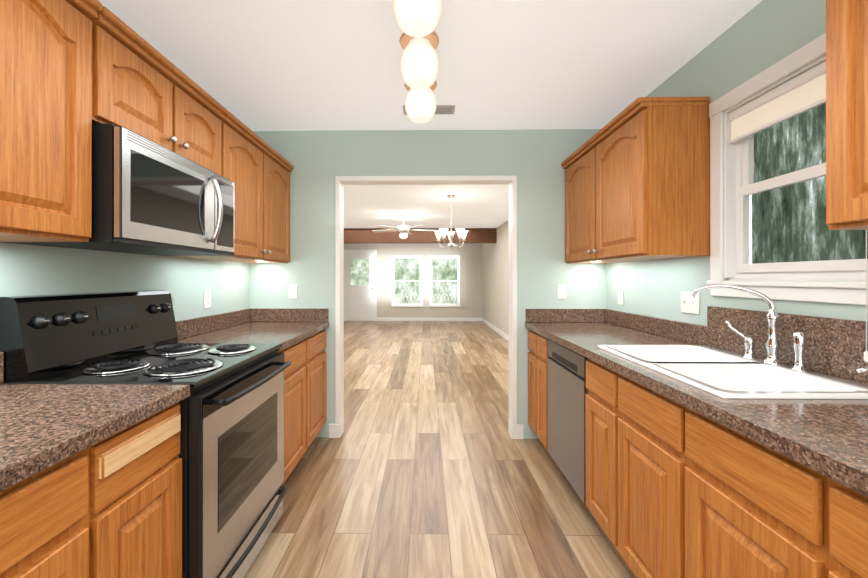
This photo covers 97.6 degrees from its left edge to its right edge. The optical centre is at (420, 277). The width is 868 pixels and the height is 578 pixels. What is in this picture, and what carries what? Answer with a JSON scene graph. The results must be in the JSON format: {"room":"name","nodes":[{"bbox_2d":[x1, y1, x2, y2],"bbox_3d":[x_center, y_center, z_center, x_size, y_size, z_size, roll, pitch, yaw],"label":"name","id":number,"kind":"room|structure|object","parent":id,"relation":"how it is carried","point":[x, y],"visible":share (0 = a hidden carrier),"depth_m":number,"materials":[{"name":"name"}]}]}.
{"room":"kitchen","nodes":[
{"label":"kitchen","id":0,"kind":"room"},
{"bbox_2d":[0,242,248,320],"bbox_3d":[-1.464,0.048,0.316,0.120,2.440,5.430,0,0,1],"label":"wall","id":1,"kind":"structure","parent":0,"point":[30,270],"depth_m":1.77,"materials":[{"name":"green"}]},
{"bbox_2d":[0,0,101,241],"bbox_3d":[-1.231,-0.490,0.778,0.330,0.747,0.920,0,0,1],"label":"upper cabinet","id":2,"kind":"object","parent":1,"relation":"attached to","point":[45,120],"depth_m":1.08,"materials":[{"name":"brown wood"}]},
{"bbox_2d":[89,6,226,175],"bbox_3d":[-1.202,-0.705,1.628,0.363,0.370,0.772,0,0,1],"label":"upper cabinet","id":3,"kind":"object","parent":1,"relation":"attached to","point":[141,86],"visible":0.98,"depth_m":1.48,"materials":[{"name":"brown wood"}]},
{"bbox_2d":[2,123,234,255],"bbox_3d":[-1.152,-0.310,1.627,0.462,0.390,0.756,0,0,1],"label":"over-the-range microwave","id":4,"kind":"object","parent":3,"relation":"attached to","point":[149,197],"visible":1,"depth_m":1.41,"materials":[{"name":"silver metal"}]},
{"bbox_2d":[204,290,210,308],"bbox_3d":[-1.369,0.141,2.440,0.008,0.115,0.070,0,0,1],"label":"outlet","id":5,"kind":"object","parent":1,"relation":"attached to","point":[207,298],"visible":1,"depth_m":2.43,"materials":[{"name":"white plastic"}]},
{"bbox_2d":[169,110,293,262],"bbox_3d":[-1.189,-0.502,2.522,0.363,0.775,1.008,0,0,1],"label":"upper cabinet","id":6,"kind":"object","parent":1,"relation":"attached to","point":[256,169],"visible":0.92,"depth_m":2.42,"materials":[{"name":"brown wood"}]},
{"bbox_2d":[344,243,481,317],"bbox_3d":[-0.472,0.061,11.268,4.590,2.440,0.120,0,0,1],"label":"wall","id":7,"kind":"structure","parent":0,"point":[470,254],"depth_m":11.20,"materials":[{"name":"beige paint"}]},
{"bbox_2d":[344,250,376,320],"bbox_3d":[-1.784,0.231,11.175,0.980,2.100,0.100,0,0,1],"label":"entry door","id":8,"kind":"structure","parent":7,"relation":"in","point":[360,285],"depth_m":11.19,"materials":[{"name":"white wood"}]},
{"bbox_2d":[391,255,422,306],"bbox_3d":[-0.388,0.101,11.185,0.940,1.520,0.040,0,0,1],"label":"dining room window","id":9,"kind":"structure","parent":7,"relation":"in","point":[407,280],"depth_m":11.20,"materials":[{"name":"white"}]},
{"bbox_2d":[377,317,481,320],"bbox_3d":[0.227,1.231,11.190,3.130,0.100,0.014,0,0,1],"label":"baseboard","id":10,"kind":"structure","parent":7,"relation":"attached to","point":[378,318],"depth_m":11.18,"materials":[{"name":"white wood"}]},
{"bbox_2d":[429,255,460,306],"bbox_3d":[0.712,0.101,11.169,0.940,1.520,0.040,0,0,1],"label":"dining room window","id":11,"kind":"structure","parent":7,"relation":"in","point":[444,280],"depth_m":11.18,"materials":[{"name":"white"}]},
{"bbox_2d":[249,129,606,438],"bbox_3d":[-0.590,0.051,3.079,4.830,2.440,0.120,0,0,1],"label":"wall","id":12,"kind":"structure","parent":0,"point":[531,159],"depth_m":3.01,"materials":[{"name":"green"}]},
{"bbox_2d":[288,284,296,298],"bbox_3d":[-1.016,0.111,3.015,0.070,0.115,0.017,0,0,1],"label":"light switch","id":13,"kind":"object","parent":12,"relation":"attached to","point":[292,291],"visible":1,"depth_m":3.02,"materials":[{"name":"white plastic"}]},
{"bbox_2d":[329,175,523,438],"bbox_3d":[0.044,0.234,3.067,1.537,2.074,0.152,0,0,1],"label":"door frame","id":14,"kind":"structure","parent":12,"relation":"attached to","point":[515,430],"depth_m":3.01,"materials":[{"name":"white wood"}]},
{"bbox_2d":[557,284,565,298],"bbox_3d":[1.114,0.111,2.985,0.070,0.115,0.017,0,0,1],"label":"light switch","id":15,"kind":"object","parent":12,"relation":"attached to","point":[561,291],"visible":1,"depth_m":2.99,"materials":[{"name":"white plastic"}]},
{"bbox_2d":[98,0,761,227],"bbox_3d":[-0.570,-1.207,4.460,4.830,0.080,13.740,0,0,1],"label":"ceiling","id":16,"kind":"structure","parent":0,"point":[293,65],"depth_m":2.07,"materials":[{"name":"white paint"}]},
{"bbox_2d":[372,215,433,238],"bbox_3d":[-0.300,-0.943,7.135,1.285,0.438,1.268,0,0,1],"label":"room ceiling fan","id":17,"kind":"object","parent":16,"relation":"hanging from","point":[403,229],"visible":1,"depth_m":7.04,"materials":[{"name":"white metal"}]},
{"bbox_2d":[392,0,442,123],"bbox_3d":[-0.007,-1.015,1.502,0.180,0.308,1.460,0,0,1],"label":"track light fixture","id":18,"kind":"object","parent":16,"relation":"attached to","point":[417,21],"visible":1,"depth_m":1.63,"materials":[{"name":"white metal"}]},
{"bbox_2d":[344,228,496,243],"bbox_3d":[-0.504,-0.992,9.069,4.590,0.340,0.220,0,0,1],"label":"beam","id":19,"kind":"structure","parent":16,"relation":"attached to","point":[416,235],"depth_m":8.95,"materials":[{"name":"brown wood"}]},
{"bbox_2d":[403,105,455,114],"bbox_3d":[0.059,-1.162,2.641,0.360,0.011,0.140,0,0,1],"label":"ceiling vent","id":20,"kind":"object","parent":16,"relation":"in","point":[445,109],"visible":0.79,"depth_m":2.63,"materials":[{"name":"grey metal"}]},
{"bbox_2d":[434,195,468,248],"bbox_3d":[0.440,-0.780,5.413,0.505,0.768,0.489,0,0,1],"label":"dining chandelier","id":21,"kind":"object","parent":16,"relation":"hanging from","point":[461,232],"visible":1,"depth_m":5.38,"materials":[{"name":"silver metal"}]},
{"bbox_2d":[244,321,635,577],"bbox_3d":[-0.470,1.303,4.456,5.390,0.060,14.100,0,0,1],"label":"floor","id":22,"kind":"structure","parent":0,"point":[425,465],"depth_m":2.32,"materials":[{"name":"beige wood"}]},
{"bbox_2d":[0,438,107,577],"bbox_3d":[-1.086,0.828,0.685,0.622,0.880,0.440,0,0,1],"label":"base cabinet","id":23,"kind":"object","parent":22,"relation":"on","point":[54,520],"depth_m":0.82,"materials":[{"name":"brown wood"}]},
{"bbox_2d":[0,352,189,490],"bbox_3d":[-1.085,0.315,0.165,0.638,0.145,2.160,0,0,1],"label":"countertop","id":24,"kind":"structure","parent":23,"relation":"on","point":[43,426],"depth_m":0.97,"materials":[{"name":"stone"}]},
{"bbox_2d":[108,402,181,577],"bbox_3d":[-1.080,0.829,1.075,0.622,0.880,0.340,0,0,1],"label":"base cabinet","id":25,"kind":"object","parent":22,"relation":"on","point":[110,507],"depth_m":1.08,"materials":[{"name":"brown wood"}]},
{"bbox_2d":[0,290,290,577],"bbox_3d":[-1.016,0.667,1.624,0.734,1.205,0.756,0,0,1],"label":"range","id":26,"kind":"object","parent":22,"relation":"on","point":[231,454],"visible":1,"depth_m":1.45,"materials":[{"name":"black"}]},
{"bbox_2d":[277,329,325,483],"bbox_3d":[-1.061,0.831,2.514,0.620,0.880,1.018,0,0,1],"label":"base cabinet","id":27,"kind":"object","parent":22,"relation":"on","point":[304,396],"visible":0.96,"depth_m":2.44,"materials":[{"name":"brown wood"}]},
{"bbox_2d":[175,308,328,350],"bbox_3d":[-1.052,0.318,2.514,0.638,0.145,1.018,0,0,1],"label":"countertop","id":28,"kind":"structure","parent":27,"relation":"on","point":[286,327],"depth_m":2.56,"materials":[{"name":"stone"}]},
{"bbox_2d":[528,330,548,450],"bbox_3d":[1.149,0.831,2.753,0.620,0.880,0.476,0,0,1],"label":"base cabinet","id":29,"kind":"object","parent":22,"relation":"on","point":[538,356],"visible":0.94,"depth_m":2.70,"materials":[{"name":"brown wood"}]},
{"bbox_2d":[548,339,587,504],"bbox_3d":[1.143,0.833,2.214,0.616,0.875,0.598,0,0,1],"label":"dishwasher","id":30,"kind":"object","parent":22,"relation":"on","point":[567,390],"visible":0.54,"depth_m":2.14,"materials":[{"name":"grey metal"}]},
{"bbox_2d":[585,383,696,577],"bbox_3d":[1.131,0.909,1.492,0.620,0.720,0.838,0,0,1],"label":"base cabinet","id":31,"kind":"object","parent":22,"relation":"on","point":[674,489],"depth_m":1.40,"materials":[{"name":"brown wood"}]},
{"bbox_2d":[697,413,804,577],"bbox_3d":[1.123,0.829,0.918,0.620,0.880,0.310,0,0,1],"label":"base cabinet","id":32,"kind":"object","parent":22,"relation":"on","point":[751,495],"depth_m":0.95,"materials":[{"name":"brown wood"}]},
{"bbox_2d":[805,466,867,577],"bbox_3d":[1.118,0.828,0.553,0.620,0.880,0.420,0,0,1],"label":"base cabinet","id":33,"kind":"object","parent":22,"relation":"on","point":[836,514],"depth_m":0.75,"materials":[{"name":"brown wood"}]},
{"bbox_2d":[525,306,867,496],"bbox_3d":[1.115,0.265,1.023,0.638,0.248,3.938,0,0,1],"label":"countertop","id":34,"kind":"structure","parent":33,"relation":"on","point":[828,438],"depth_m":1.28,"materials":[{"name":"stone"}]},
{"bbox_2d":[597,345,867,398],"bbox_3d":[1.143,0.430,1.493,0.530,0.190,0.810,0,0,1],"label":"sink","id":35,"kind":"object","parent":34,"relation":"in","point":[721,373],"visible":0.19,"depth_m":1.47,"materials":[{"name":"white ceramic"}]},
{"bbox_2d":[691,285,867,372],"bbox_3d":[1.294,0.182,1.397,0.198,0.306,0.591,0,0,1],"label":"faucet","id":36,"kind":"object","parent":34,"relation":"on","point":[773,344],"visible":0.98,"depth_m":1.46,"materials":[{"name":"silver metal"}]},
{"bbox_2d":[482,220,508,335],"bbox_3d":[1.825,0.056,7.200,0.120,2.440,8.190,0,0,1],"label":"wall","id":37,"kind":"structure","parent":0,"point":[495,284],"depth_m":8.81,"materials":[{"name":"beige paint"}]},
{"bbox_2d":[482,318,508,340],"bbox_3d":[1.755,1.226,7.149,0.017,0.100,8.050,0,0,1],"label":"baseboard","id":38,"kind":"structure","parent":37,"relation":"attached to","point":[500,332],"depth_m":8.86,"materials":[{"name":"white wood"}]},
{"bbox_2d":[606,0,867,325],"bbox_3d":[1.486,0.048,0.274,0.120,2.440,5.430,0,0,1],"label":"wall","id":39,"kind":"structure","parent":0,"point":[761,36],"depth_m":1.83,"materials":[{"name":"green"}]},
{"bbox_2d":[618,289,623,304],"bbox_3d":[1.456,0.141,2.759,0.008,0.115,0.070,0,0,1],"label":"outlet","id":40,"kind":"object","parent":39,"relation":"attached to","point":[620,296],"visible":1,"depth_m":2.75,"materials":[{"name":"white plastic"}]},
{"bbox_2d":[561,97,709,263],"bbox_3d":[1.273,-0.507,2.443,0.363,0.795,1.096,0,0,1],"label":"upper cabinet","id":41,"kind":"object","parent":39,"relation":"attached to","point":[637,179],"visible":1,"depth_m":1.91,"materials":[{"name":"brown wood"}]},
{"bbox_2d":[681,291,699,313],"bbox_3d":[1.441,0.135,2.039,0.017,0.115,0.140,0,0,1],"label":"light switch","id":42,"kind":"object","parent":39,"relation":"attached to","point":[689,304],"visible":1,"depth_m":2.03,"materials":[{"name":"white plastic"}]},
{"bbox_2d":[706,33,867,362],"bbox_3d":[1.474,-0.298,1.466,0.178,1.125,0.842,0,0,1],"label":"kitchen window","id":43,"kind":"structure","parent":39,"relation":"in","point":[734,129],"depth_m":1.62,"materials":[{"name":"white wood"}]},
{"bbox_2d":[826,0,867,229],"bbox_3d":[1.246,-0.517,0.589,0.363,0.770,0.912,0,0,1],"label":"upper cabinet","id":44,"kind":"object","parent":39,"relation":"attached to","point":[846,114],"visible":1,"depth_m":0.98,"materials":[{"name":"brown wood"}]},
{"label":"outside","id":45,"kind":"structure","parent":0,"visible":0},
{"bbox_2d":[752,103,867,263],"bbox_3d":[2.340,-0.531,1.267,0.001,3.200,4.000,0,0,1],"label":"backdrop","id":46,"kind":"structure","parent":45,"point":[789,223],"depth_m":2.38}
]}

